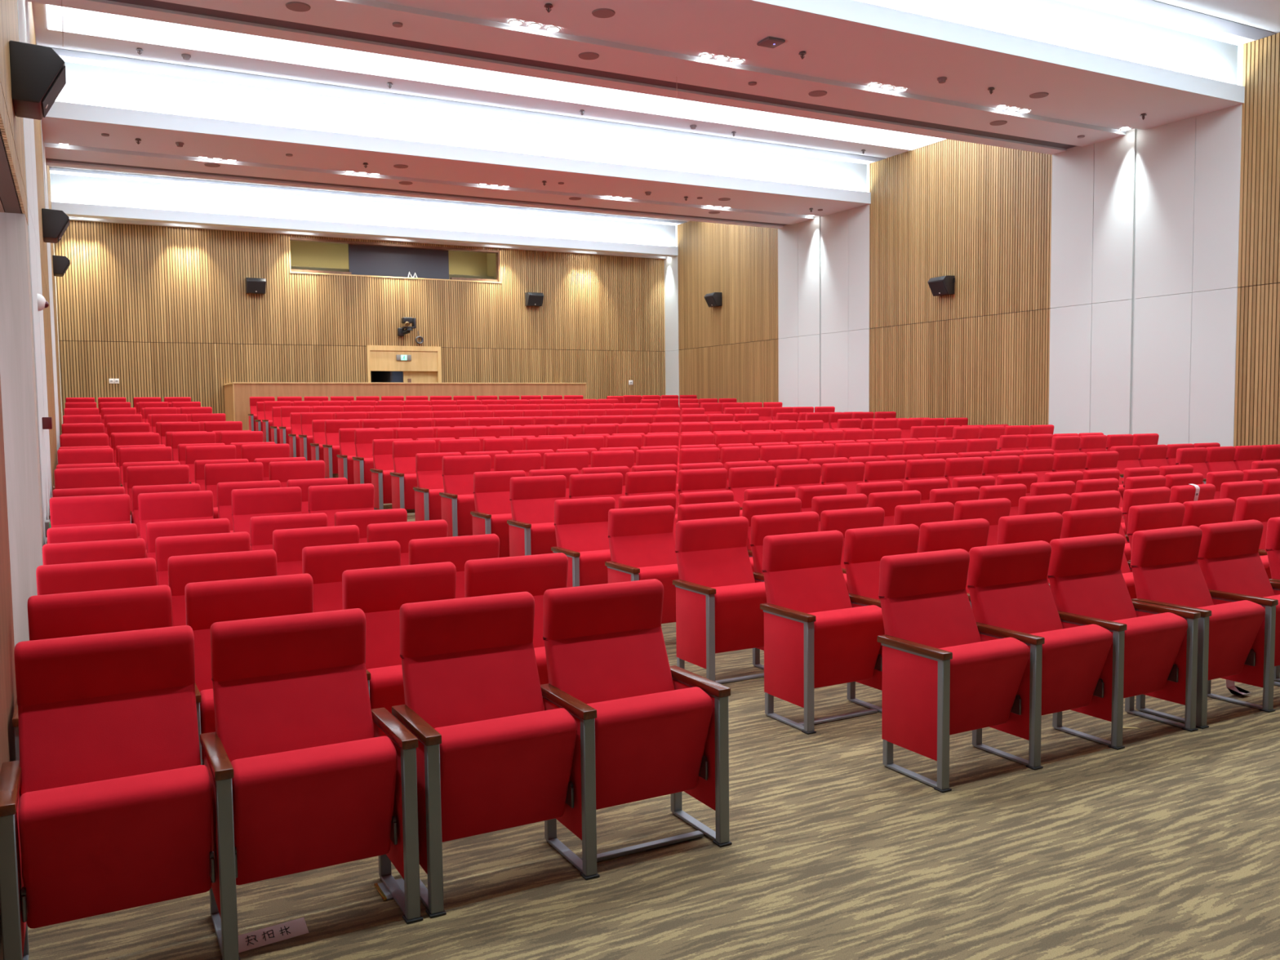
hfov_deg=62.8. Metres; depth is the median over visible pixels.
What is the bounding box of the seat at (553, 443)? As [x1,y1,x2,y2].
[525,436,564,453]
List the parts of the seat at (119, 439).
backrest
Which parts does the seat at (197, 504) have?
backrest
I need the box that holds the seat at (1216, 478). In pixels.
[1205,470,1244,499]
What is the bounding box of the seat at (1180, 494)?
[1169,484,1215,503]
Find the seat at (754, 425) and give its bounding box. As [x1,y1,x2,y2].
[740,421,768,432]
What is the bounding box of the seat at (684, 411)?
[680,408,704,415]
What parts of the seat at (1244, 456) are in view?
backrest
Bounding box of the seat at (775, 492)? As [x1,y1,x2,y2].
[743,486,795,501]
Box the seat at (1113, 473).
[1082,468,1123,516]
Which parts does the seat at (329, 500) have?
backrest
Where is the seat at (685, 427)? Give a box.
[680,422,710,432]
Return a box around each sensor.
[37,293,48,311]
[101,133,109,136]
[392,22,402,27]
[748,81,756,85]
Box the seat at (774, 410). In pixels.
[771,407,792,420]
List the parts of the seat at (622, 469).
backrest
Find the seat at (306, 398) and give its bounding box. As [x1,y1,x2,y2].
[303,396,328,401]
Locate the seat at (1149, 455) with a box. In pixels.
[1137,444,1168,467]
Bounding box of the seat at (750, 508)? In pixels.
[742,497,801,557]
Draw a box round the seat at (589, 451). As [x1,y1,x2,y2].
[555,448,597,467]
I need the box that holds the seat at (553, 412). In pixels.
[551,409,577,416]
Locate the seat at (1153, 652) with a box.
[1047,533,1200,750]
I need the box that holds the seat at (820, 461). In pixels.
[808,457,848,484]
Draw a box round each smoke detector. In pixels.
[175,142,183,146]
[181,53,191,60]
[689,124,696,128]
[937,76,946,83]
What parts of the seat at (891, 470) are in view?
backrest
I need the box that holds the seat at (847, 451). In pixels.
[834,442,869,459]
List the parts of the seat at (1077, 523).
backrest, seat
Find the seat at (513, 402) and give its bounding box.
[505,399,528,404]
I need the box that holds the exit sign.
[395,355,411,360]
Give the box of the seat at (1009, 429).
[1004,425,1030,449]
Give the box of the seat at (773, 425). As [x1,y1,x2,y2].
[768,421,796,431]
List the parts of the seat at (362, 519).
backrest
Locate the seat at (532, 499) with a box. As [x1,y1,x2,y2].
[506,475,566,556]
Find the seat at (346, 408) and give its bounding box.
[343,405,371,412]
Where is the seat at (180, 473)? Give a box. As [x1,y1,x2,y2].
[126,464,189,523]
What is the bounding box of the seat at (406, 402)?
[404,400,428,404]
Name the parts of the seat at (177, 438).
backrest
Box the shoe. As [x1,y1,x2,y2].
[1226,679,1250,695]
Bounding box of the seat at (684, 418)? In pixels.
[680,414,706,422]
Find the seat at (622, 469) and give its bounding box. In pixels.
[581,466,629,496]
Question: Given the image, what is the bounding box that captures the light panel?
[46,4,946,150]
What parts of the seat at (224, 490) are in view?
backrest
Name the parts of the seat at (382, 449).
panel, armrest, leg frame, backrest, seat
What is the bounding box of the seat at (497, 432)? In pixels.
[475,426,510,438]
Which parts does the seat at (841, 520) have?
backrest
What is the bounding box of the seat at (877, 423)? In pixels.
[871,418,897,431]
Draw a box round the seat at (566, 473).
[528,468,578,499]
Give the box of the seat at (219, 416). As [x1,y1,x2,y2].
[191,413,226,422]
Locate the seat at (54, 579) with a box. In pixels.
[35,557,156,595]
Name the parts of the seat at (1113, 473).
backrest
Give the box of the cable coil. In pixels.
[415,330,423,343]
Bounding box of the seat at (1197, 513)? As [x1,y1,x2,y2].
[1182,497,1271,578]
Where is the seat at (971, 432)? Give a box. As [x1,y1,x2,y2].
[952,426,979,440]
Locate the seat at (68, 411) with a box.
[61,408,98,432]
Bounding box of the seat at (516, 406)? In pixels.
[513,404,537,409]
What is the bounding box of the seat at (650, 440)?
[643,434,679,466]
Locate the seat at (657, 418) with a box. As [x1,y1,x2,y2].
[653,414,680,435]
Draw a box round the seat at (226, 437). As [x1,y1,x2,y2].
[220,431,262,444]
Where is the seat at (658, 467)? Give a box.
[631,464,679,506]
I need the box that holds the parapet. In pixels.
[222,382,586,441]
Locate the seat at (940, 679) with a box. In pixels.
[877,548,1029,792]
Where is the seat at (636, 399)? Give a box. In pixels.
[622,395,641,404]
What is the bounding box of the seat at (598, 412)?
[577,408,604,416]
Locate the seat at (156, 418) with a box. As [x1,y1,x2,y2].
[151,413,187,432]
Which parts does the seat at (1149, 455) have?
backrest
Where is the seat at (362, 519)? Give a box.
[334,508,407,542]
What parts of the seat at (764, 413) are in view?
backrest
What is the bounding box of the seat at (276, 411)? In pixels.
[270,406,281,444]
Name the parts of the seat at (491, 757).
armrest, leg frame, panel, backrest, seat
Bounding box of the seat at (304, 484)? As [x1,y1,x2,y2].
[287,477,347,514]
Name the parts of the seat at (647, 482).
backrest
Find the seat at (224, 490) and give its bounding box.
[217,480,280,532]
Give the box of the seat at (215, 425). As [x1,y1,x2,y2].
[204,421,242,431]
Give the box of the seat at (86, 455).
[53,448,113,489]
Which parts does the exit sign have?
lit panel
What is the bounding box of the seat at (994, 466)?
[982,455,1019,485]
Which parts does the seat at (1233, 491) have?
backrest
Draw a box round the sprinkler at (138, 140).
[134,137,141,144]
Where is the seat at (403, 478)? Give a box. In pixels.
[390,440,435,509]
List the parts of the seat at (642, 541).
panel, armrest, leg frame, backrest, seat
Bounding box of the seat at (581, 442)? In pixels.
[566,435,604,451]
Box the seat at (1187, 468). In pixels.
[1159,464,1193,476]
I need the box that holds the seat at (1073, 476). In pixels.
[1044,471,1083,493]
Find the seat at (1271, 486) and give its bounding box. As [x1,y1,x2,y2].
[1261,478,1279,495]
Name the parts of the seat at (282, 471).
backrest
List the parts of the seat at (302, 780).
panel, armrest, leg frame, backrest, seat, panel, armrest, leg frame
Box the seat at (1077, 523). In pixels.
[1060,507,1137,599]
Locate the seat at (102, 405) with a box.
[99,401,130,422]
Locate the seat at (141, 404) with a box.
[138,401,168,414]
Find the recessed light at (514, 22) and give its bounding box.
[508,18,559,31]
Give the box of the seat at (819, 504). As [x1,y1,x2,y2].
[811,493,867,531]
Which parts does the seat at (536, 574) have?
backrest, seat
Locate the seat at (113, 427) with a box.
[108,422,150,448]
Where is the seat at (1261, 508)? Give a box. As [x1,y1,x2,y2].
[1235,493,1279,551]
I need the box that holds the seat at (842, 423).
[837,418,861,428]
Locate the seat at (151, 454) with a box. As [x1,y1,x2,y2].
[118,446,172,487]
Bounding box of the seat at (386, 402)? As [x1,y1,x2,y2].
[377,400,402,405]
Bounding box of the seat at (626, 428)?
[616,423,648,435]
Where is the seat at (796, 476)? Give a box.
[776,463,821,497]
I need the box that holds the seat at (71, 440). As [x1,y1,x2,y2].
[59,434,108,446]
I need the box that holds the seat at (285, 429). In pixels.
[278,405,310,444]
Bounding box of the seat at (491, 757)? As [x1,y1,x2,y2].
[391,591,577,918]
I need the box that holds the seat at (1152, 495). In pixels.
[1122,486,1170,535]
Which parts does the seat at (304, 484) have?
backrest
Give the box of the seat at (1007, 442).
[999,434,1026,451]
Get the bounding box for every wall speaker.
[8,40,66,119]
[41,208,69,243]
[52,255,70,276]
[244,277,266,293]
[524,292,543,306]
[704,292,721,307]
[927,275,955,296]
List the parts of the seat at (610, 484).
backrest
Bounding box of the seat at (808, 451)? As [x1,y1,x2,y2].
[798,444,834,464]
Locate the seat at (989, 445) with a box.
[966,438,997,453]
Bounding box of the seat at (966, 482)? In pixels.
[952,475,995,489]
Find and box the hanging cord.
[61,0,63,46]
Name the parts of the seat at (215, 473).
backrest, seat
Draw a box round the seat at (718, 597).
[672,516,767,684]
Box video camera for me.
[397,316,416,336]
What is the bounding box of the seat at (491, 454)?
[464,450,508,471]
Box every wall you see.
[0,0,62,959]
[0,212,44,645]
[49,173,62,423]
[53,220,665,417]
[664,32,1279,446]
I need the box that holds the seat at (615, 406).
[613,403,635,408]
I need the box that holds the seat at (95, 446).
[58,445,110,448]
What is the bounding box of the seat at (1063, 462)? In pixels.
[1052,452,1087,472]
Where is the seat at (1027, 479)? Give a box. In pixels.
[996,473,1037,496]
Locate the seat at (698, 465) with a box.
[679,462,723,470]
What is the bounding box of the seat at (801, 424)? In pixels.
[796,420,823,431]
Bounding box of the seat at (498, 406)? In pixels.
[486,404,511,410]
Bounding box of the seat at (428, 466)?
[413,452,461,520]
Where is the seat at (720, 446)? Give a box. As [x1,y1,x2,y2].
[717,443,753,462]
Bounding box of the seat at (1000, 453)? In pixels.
[991,450,1023,474]
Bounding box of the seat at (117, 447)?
[115,444,165,468]
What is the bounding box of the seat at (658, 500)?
[618,493,676,542]
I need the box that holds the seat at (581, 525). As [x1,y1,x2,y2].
[551,497,615,587]
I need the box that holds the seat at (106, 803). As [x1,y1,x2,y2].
[0,625,215,959]
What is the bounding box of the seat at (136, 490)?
[132,483,199,537]
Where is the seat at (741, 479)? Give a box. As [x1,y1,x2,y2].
[728,466,775,510]
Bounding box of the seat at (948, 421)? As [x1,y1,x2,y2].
[944,417,968,426]
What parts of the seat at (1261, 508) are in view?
backrest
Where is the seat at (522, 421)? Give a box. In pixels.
[502,417,532,426]
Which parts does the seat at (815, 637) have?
panel, armrest, leg frame, backrest, floor rail, seat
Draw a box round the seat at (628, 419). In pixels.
[624,415,652,423]
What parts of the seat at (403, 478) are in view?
panel, armrest, leg frame, backrest, seat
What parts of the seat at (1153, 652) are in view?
panel, leg frame, armrest, backrest, seat, panel, leg frame, armrest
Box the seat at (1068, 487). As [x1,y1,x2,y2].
[1030,480,1075,496]
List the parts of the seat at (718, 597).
panel, armrest, leg frame, backrest, seat, floor rail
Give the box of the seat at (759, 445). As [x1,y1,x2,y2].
[754,442,788,460]
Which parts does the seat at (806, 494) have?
backrest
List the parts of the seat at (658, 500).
backrest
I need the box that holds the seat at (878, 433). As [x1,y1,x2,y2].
[872,428,901,440]
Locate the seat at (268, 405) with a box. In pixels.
[262,400,291,442]
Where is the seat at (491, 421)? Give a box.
[468,417,499,426]
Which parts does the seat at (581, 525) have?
panel, armrest, leg frame, backrest, seat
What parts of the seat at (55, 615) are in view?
armrest, leg frame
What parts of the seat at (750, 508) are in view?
backrest, armrest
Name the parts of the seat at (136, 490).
backrest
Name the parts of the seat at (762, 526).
backrest, leg frame, armrest, panel, seat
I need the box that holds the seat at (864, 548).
[844,524,919,712]
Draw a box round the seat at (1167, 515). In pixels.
[1127,502,1185,561]
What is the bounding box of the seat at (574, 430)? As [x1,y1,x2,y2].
[548,425,581,436]
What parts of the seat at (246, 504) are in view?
backrest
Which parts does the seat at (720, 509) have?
seat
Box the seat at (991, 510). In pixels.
[953,497,1010,546]
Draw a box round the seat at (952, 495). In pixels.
[929,486,979,520]
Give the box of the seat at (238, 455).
[230,441,275,458]
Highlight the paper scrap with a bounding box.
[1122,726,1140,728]
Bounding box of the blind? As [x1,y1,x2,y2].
[348,244,448,279]
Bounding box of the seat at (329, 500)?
[307,483,374,526]
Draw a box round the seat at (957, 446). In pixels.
[935,439,967,453]
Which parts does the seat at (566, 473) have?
backrest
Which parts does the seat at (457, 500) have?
panel, armrest, leg frame, backrest, seat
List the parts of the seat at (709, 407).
backrest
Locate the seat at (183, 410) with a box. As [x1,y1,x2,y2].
[180,407,212,413]
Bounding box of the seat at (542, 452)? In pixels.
[511,448,554,469]
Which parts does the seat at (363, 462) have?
panel, armrest, leg frame, backrest, seat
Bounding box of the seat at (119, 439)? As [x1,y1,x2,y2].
[112,432,159,464]
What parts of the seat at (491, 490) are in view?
panel, armrest, leg frame, backrest, seat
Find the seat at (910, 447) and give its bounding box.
[902,440,936,455]
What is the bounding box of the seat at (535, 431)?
[511,425,546,437]
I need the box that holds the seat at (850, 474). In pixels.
[821,462,865,494]
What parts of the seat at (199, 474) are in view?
backrest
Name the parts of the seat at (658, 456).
backrest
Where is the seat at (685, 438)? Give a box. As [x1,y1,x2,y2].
[680,433,714,446]
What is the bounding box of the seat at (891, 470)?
[864,460,906,491]
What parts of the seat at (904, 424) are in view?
backrest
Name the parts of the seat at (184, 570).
backrest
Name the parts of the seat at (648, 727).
panel, armrest, leg frame, backrest, floor rail, seat, panel, leg frame, armrest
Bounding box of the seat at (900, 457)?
[886,453,923,480]
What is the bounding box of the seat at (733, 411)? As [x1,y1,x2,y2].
[724,407,745,421]
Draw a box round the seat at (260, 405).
[254,401,264,440]
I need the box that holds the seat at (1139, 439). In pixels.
[1132,433,1159,446]
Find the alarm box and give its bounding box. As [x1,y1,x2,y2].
[41,417,52,429]
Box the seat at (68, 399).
[66,397,94,402]
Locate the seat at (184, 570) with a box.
[167,549,276,626]
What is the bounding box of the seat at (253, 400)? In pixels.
[248,396,275,431]
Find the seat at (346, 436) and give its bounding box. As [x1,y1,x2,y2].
[336,427,374,484]
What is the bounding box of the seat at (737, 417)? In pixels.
[733,413,759,422]
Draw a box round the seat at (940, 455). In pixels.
[922,453,957,478]
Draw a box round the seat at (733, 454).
[720,446,759,467]
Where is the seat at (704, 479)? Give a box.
[678,467,742,516]
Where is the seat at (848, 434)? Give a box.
[843,429,872,441]
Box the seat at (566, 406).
[564,404,587,409]
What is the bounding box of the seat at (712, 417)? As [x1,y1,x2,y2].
[707,413,733,422]
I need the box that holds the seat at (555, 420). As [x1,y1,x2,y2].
[533,416,563,425]
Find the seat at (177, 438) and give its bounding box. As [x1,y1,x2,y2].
[171,431,215,461]
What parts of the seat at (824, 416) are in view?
backrest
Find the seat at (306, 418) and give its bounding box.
[298,412,332,460]
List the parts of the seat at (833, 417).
backrest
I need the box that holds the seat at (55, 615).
[12,585,172,760]
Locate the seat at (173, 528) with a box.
[146,518,230,585]
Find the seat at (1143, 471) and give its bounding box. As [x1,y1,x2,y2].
[1123,466,1159,490]
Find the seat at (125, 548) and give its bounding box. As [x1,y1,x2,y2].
[42,537,146,564]
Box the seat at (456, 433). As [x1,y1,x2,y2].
[435,426,472,439]
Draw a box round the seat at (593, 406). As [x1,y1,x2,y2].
[588,403,611,408]
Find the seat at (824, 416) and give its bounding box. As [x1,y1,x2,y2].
[805,412,829,428]
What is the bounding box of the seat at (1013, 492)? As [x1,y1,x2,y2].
[978,484,1026,515]
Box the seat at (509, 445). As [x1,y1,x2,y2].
[483,437,523,453]
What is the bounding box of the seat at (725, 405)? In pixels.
[722,402,742,413]
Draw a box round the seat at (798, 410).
[793,406,813,421]
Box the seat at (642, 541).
[604,505,679,623]
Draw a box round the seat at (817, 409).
[814,406,835,412]
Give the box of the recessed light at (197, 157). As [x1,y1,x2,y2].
[197,156,236,161]
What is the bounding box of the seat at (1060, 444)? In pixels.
[1051,435,1080,453]
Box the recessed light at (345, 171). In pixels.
[345,170,379,174]
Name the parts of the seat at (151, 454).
backrest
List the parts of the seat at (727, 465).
backrest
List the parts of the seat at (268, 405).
panel, leg frame, backrest, seat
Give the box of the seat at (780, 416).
[776,413,798,429]
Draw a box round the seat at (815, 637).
[760,530,884,734]
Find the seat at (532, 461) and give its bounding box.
[493,453,541,476]
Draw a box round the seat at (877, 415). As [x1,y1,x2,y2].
[874,411,896,418]
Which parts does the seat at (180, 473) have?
backrest, seat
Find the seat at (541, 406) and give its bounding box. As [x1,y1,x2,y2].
[538,404,563,409]
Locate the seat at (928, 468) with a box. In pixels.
[905,458,946,479]
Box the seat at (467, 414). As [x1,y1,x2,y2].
[463,410,491,417]
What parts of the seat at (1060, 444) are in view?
backrest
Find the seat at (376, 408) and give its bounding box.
[373,405,400,411]
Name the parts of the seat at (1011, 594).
panel, leg frame, armrest, backrest, seat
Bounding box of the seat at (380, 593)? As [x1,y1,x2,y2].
[342,561,456,734]
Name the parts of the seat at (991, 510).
backrest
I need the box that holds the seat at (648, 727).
[540,578,732,879]
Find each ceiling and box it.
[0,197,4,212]
[27,0,1244,155]
[31,0,1279,225]
[41,61,871,228]
[50,173,678,258]
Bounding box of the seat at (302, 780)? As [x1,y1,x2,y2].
[200,608,422,959]
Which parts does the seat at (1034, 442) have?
backrest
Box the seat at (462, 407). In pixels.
[459,404,484,410]
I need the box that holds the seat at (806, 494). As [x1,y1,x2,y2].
[797,484,847,511]
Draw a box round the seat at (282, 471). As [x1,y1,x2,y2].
[268,460,324,487]
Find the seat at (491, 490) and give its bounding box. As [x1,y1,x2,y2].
[470,470,525,557]
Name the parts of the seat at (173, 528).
backrest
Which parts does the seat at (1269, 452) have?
backrest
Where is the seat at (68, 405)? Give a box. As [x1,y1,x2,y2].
[65,402,96,408]
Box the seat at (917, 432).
[910,426,936,439]
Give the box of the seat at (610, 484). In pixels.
[568,472,622,508]
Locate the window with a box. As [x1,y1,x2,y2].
[288,236,502,283]
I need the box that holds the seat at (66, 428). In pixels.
[61,423,104,433]
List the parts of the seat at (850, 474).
backrest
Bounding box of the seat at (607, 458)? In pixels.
[591,450,634,471]
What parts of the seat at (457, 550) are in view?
backrest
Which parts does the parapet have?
cap rail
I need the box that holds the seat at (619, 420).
[595,415,623,424]
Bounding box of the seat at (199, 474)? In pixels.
[194,458,248,490]
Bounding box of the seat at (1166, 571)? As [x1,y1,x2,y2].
[1130,525,1265,728]
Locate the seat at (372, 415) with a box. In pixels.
[368,411,399,418]
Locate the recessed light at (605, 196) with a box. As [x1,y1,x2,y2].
[604,195,631,199]
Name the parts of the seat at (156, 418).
backrest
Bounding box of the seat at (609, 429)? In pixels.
[582,424,615,435]
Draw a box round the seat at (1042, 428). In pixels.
[1029,424,1053,435]
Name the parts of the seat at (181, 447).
backrest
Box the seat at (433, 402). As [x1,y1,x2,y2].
[431,400,454,405]
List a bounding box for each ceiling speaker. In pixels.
[204,163,220,167]
[285,1,311,11]
[393,164,408,168]
[399,181,413,185]
[568,197,581,199]
[578,52,599,59]
[591,8,615,17]
[708,211,719,213]
[718,197,730,200]
[808,90,826,97]
[989,120,1007,125]
[1029,92,1048,98]
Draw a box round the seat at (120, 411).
[102,407,136,423]
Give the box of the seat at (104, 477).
[48,466,120,528]
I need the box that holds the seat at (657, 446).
[640,445,679,471]
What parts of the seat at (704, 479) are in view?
backrest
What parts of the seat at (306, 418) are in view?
panel, leg frame, backrest, seat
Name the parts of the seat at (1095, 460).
backrest, seat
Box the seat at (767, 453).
[760,444,797,466]
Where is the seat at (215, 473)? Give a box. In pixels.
[204,462,263,519]
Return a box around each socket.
[109,378,119,383]
[373,878,404,900]
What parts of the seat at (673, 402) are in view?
backrest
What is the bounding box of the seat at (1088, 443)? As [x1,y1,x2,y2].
[1079,435,1107,453]
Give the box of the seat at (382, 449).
[369,438,413,510]
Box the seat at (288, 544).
[272,524,359,575]
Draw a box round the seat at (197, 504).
[137,490,213,558]
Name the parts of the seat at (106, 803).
armrest, leg frame, panel, backrest, seat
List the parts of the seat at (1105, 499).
backrest, seat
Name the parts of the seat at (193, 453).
backrest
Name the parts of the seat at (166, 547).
backrest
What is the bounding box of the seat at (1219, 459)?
[1205,446,1236,471]
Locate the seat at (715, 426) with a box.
[711,422,739,433]
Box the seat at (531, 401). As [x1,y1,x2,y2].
[528,399,551,404]
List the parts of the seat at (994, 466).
backrest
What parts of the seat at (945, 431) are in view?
backrest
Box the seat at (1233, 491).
[1219,480,1263,521]
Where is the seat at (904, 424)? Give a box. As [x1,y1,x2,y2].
[897,418,921,438]
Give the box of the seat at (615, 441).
[605,435,642,449]
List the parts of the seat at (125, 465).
backrest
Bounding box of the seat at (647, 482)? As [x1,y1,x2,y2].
[625,470,678,522]
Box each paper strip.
[238,917,309,952]
[1189,484,1199,501]
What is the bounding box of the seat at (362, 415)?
[334,411,366,419]
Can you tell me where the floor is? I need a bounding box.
[27,441,1279,959]
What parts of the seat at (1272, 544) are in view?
backrest, armrest, leg frame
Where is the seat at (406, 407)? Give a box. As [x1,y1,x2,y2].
[403,404,429,411]
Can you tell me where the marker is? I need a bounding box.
[44,520,50,537]
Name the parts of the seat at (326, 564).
backrest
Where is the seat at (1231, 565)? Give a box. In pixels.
[1197,519,1279,712]
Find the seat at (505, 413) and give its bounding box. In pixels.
[493,409,520,417]
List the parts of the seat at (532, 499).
panel, armrest, leg frame, backrest, seat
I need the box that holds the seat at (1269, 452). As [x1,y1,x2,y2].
[1260,444,1279,461]
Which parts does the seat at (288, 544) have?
backrest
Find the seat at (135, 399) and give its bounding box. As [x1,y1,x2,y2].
[133,397,161,412]
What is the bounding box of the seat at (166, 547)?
[155,531,250,585]
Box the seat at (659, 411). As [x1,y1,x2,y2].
[656,408,680,427]
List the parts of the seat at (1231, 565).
backrest, panel, leg frame, armrest, seat, armrest, panel, leg frame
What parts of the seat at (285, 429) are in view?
panel, leg frame, backrest, seat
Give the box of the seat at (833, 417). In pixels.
[828,412,851,430]
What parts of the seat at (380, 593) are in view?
armrest, backrest, seat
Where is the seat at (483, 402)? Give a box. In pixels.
[480,400,503,404]
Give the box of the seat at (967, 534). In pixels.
[918,518,989,608]
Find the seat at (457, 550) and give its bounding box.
[408,533,499,598]
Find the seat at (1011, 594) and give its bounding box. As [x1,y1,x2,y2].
[967,540,1112,769]
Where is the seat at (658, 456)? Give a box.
[635,448,679,493]
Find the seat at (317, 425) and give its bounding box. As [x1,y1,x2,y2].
[310,419,325,461]
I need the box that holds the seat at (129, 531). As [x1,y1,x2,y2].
[46,523,137,543]
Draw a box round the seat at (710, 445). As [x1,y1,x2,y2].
[680,444,716,448]
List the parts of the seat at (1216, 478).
backrest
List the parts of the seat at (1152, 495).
backrest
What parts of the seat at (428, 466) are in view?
panel, armrest, leg frame, backrest, seat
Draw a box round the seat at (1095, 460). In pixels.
[1084,451,1124,501]
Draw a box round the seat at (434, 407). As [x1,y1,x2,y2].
[431,404,457,411]
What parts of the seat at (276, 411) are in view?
panel, leg frame, backrest, seat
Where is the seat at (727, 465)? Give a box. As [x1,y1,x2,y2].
[724,460,766,490]
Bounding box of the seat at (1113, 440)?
[1106,434,1133,451]
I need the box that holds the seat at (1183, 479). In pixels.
[1164,472,1203,502]
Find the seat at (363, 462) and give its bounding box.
[352,428,393,484]
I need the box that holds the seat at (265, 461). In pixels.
[253,457,306,480]
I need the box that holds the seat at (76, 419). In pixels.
[62,414,101,423]
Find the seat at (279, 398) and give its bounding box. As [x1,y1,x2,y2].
[276,396,302,401]
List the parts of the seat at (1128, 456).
backrest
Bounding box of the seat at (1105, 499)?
[1070,490,1131,561]
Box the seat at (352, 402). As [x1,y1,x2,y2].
[350,400,375,405]
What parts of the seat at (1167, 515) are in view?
backrest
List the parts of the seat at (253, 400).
panel, leg frame, backrest, seat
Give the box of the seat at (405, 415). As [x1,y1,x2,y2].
[400,411,431,418]
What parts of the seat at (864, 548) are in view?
backrest, leg frame, armrest, panel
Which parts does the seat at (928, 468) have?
backrest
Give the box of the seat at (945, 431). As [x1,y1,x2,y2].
[935,425,960,439]
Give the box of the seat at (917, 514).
[893,502,954,552]
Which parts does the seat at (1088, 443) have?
backrest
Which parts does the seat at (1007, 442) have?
backrest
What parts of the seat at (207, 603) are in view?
armrest, leg frame, backrest, seat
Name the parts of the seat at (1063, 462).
backrest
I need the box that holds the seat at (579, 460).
[543,451,588,474]
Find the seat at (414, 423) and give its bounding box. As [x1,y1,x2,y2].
[399,418,431,427]
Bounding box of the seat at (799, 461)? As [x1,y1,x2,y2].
[767,458,808,487]
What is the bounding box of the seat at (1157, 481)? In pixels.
[1124,475,1165,489]
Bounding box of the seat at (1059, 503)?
[1017,493,1071,538]
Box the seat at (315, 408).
[312,405,341,412]
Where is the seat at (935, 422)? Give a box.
[920,417,945,437]
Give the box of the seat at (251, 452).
[240,443,289,462]
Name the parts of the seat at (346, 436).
panel, armrest, leg frame, backrest, seat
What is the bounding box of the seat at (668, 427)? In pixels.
[648,422,679,450]
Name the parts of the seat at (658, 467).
backrest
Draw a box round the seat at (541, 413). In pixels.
[522,409,549,417]
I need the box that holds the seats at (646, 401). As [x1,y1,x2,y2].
[57,395,1220,464]
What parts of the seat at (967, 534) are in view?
backrest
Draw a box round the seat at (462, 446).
[438,439,480,455]
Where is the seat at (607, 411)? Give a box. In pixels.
[604,408,630,415]
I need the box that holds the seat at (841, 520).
[820,506,884,573]
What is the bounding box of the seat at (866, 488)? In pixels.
[856,480,902,507]
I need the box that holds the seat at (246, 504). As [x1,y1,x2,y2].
[231,486,302,551]
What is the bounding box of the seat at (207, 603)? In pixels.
[184,573,313,764]
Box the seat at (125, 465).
[122,461,180,494]
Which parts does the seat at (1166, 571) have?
armrest, leg frame, backrest, seat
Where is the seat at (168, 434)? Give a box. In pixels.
[165,431,206,447]
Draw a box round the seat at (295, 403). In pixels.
[293,400,319,406]
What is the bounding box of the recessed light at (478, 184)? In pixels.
[478,183,509,187]
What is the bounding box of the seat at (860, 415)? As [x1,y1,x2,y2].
[852,412,874,429]
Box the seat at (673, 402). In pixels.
[659,398,678,408]
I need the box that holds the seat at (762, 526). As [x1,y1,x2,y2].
[750,511,848,669]
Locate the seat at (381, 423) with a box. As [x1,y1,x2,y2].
[362,418,396,428]
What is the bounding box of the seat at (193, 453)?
[185,444,235,484]
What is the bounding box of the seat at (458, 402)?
[456,400,479,404]
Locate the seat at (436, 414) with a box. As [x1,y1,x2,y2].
[432,410,462,417]
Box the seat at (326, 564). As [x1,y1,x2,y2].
[302,540,400,612]
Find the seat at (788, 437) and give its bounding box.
[781,431,813,444]
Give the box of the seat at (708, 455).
[679,447,719,465]
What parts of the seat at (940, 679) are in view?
panel, armrest, leg frame, backrest, seat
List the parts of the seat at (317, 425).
panel, armrest, leg frame, backrest, seat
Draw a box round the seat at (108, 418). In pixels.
[105,414,142,434]
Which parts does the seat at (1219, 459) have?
backrest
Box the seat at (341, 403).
[322,400,348,406]
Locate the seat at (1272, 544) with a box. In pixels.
[1265,516,1279,681]
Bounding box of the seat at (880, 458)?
[848,455,886,482]
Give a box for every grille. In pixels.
[41,66,66,117]
[57,218,69,242]
[62,262,70,275]
[247,281,265,293]
[528,295,543,305]
[704,296,716,306]
[928,280,947,295]
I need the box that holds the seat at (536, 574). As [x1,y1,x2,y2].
[464,552,568,684]
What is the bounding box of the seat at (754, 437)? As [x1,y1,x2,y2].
[748,431,781,446]
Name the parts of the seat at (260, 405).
panel, leg frame, backrest, seat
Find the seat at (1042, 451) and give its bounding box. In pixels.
[1022,448,1054,454]
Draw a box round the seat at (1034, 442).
[1026,434,1053,449]
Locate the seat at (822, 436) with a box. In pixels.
[813,430,843,442]
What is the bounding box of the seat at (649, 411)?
[631,408,655,415]
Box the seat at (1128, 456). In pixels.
[1110,445,1141,480]
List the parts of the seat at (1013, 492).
backrest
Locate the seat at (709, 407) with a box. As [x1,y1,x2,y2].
[701,402,721,414]
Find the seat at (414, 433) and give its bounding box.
[395,427,433,440]
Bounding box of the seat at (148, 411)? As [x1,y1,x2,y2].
[144,407,177,422]
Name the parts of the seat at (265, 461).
backrest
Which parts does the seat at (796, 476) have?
backrest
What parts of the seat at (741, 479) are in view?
backrest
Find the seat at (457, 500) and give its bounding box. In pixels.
[439,454,491,537]
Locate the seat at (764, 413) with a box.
[749,407,770,421]
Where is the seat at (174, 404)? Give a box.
[171,401,200,407]
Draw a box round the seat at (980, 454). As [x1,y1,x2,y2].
[957,451,991,475]
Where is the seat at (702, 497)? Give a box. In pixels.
[679,490,733,505]
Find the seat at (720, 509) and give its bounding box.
[677,501,754,572]
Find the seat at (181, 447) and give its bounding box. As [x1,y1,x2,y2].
[177,443,225,464]
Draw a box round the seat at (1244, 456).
[1233,444,1262,471]

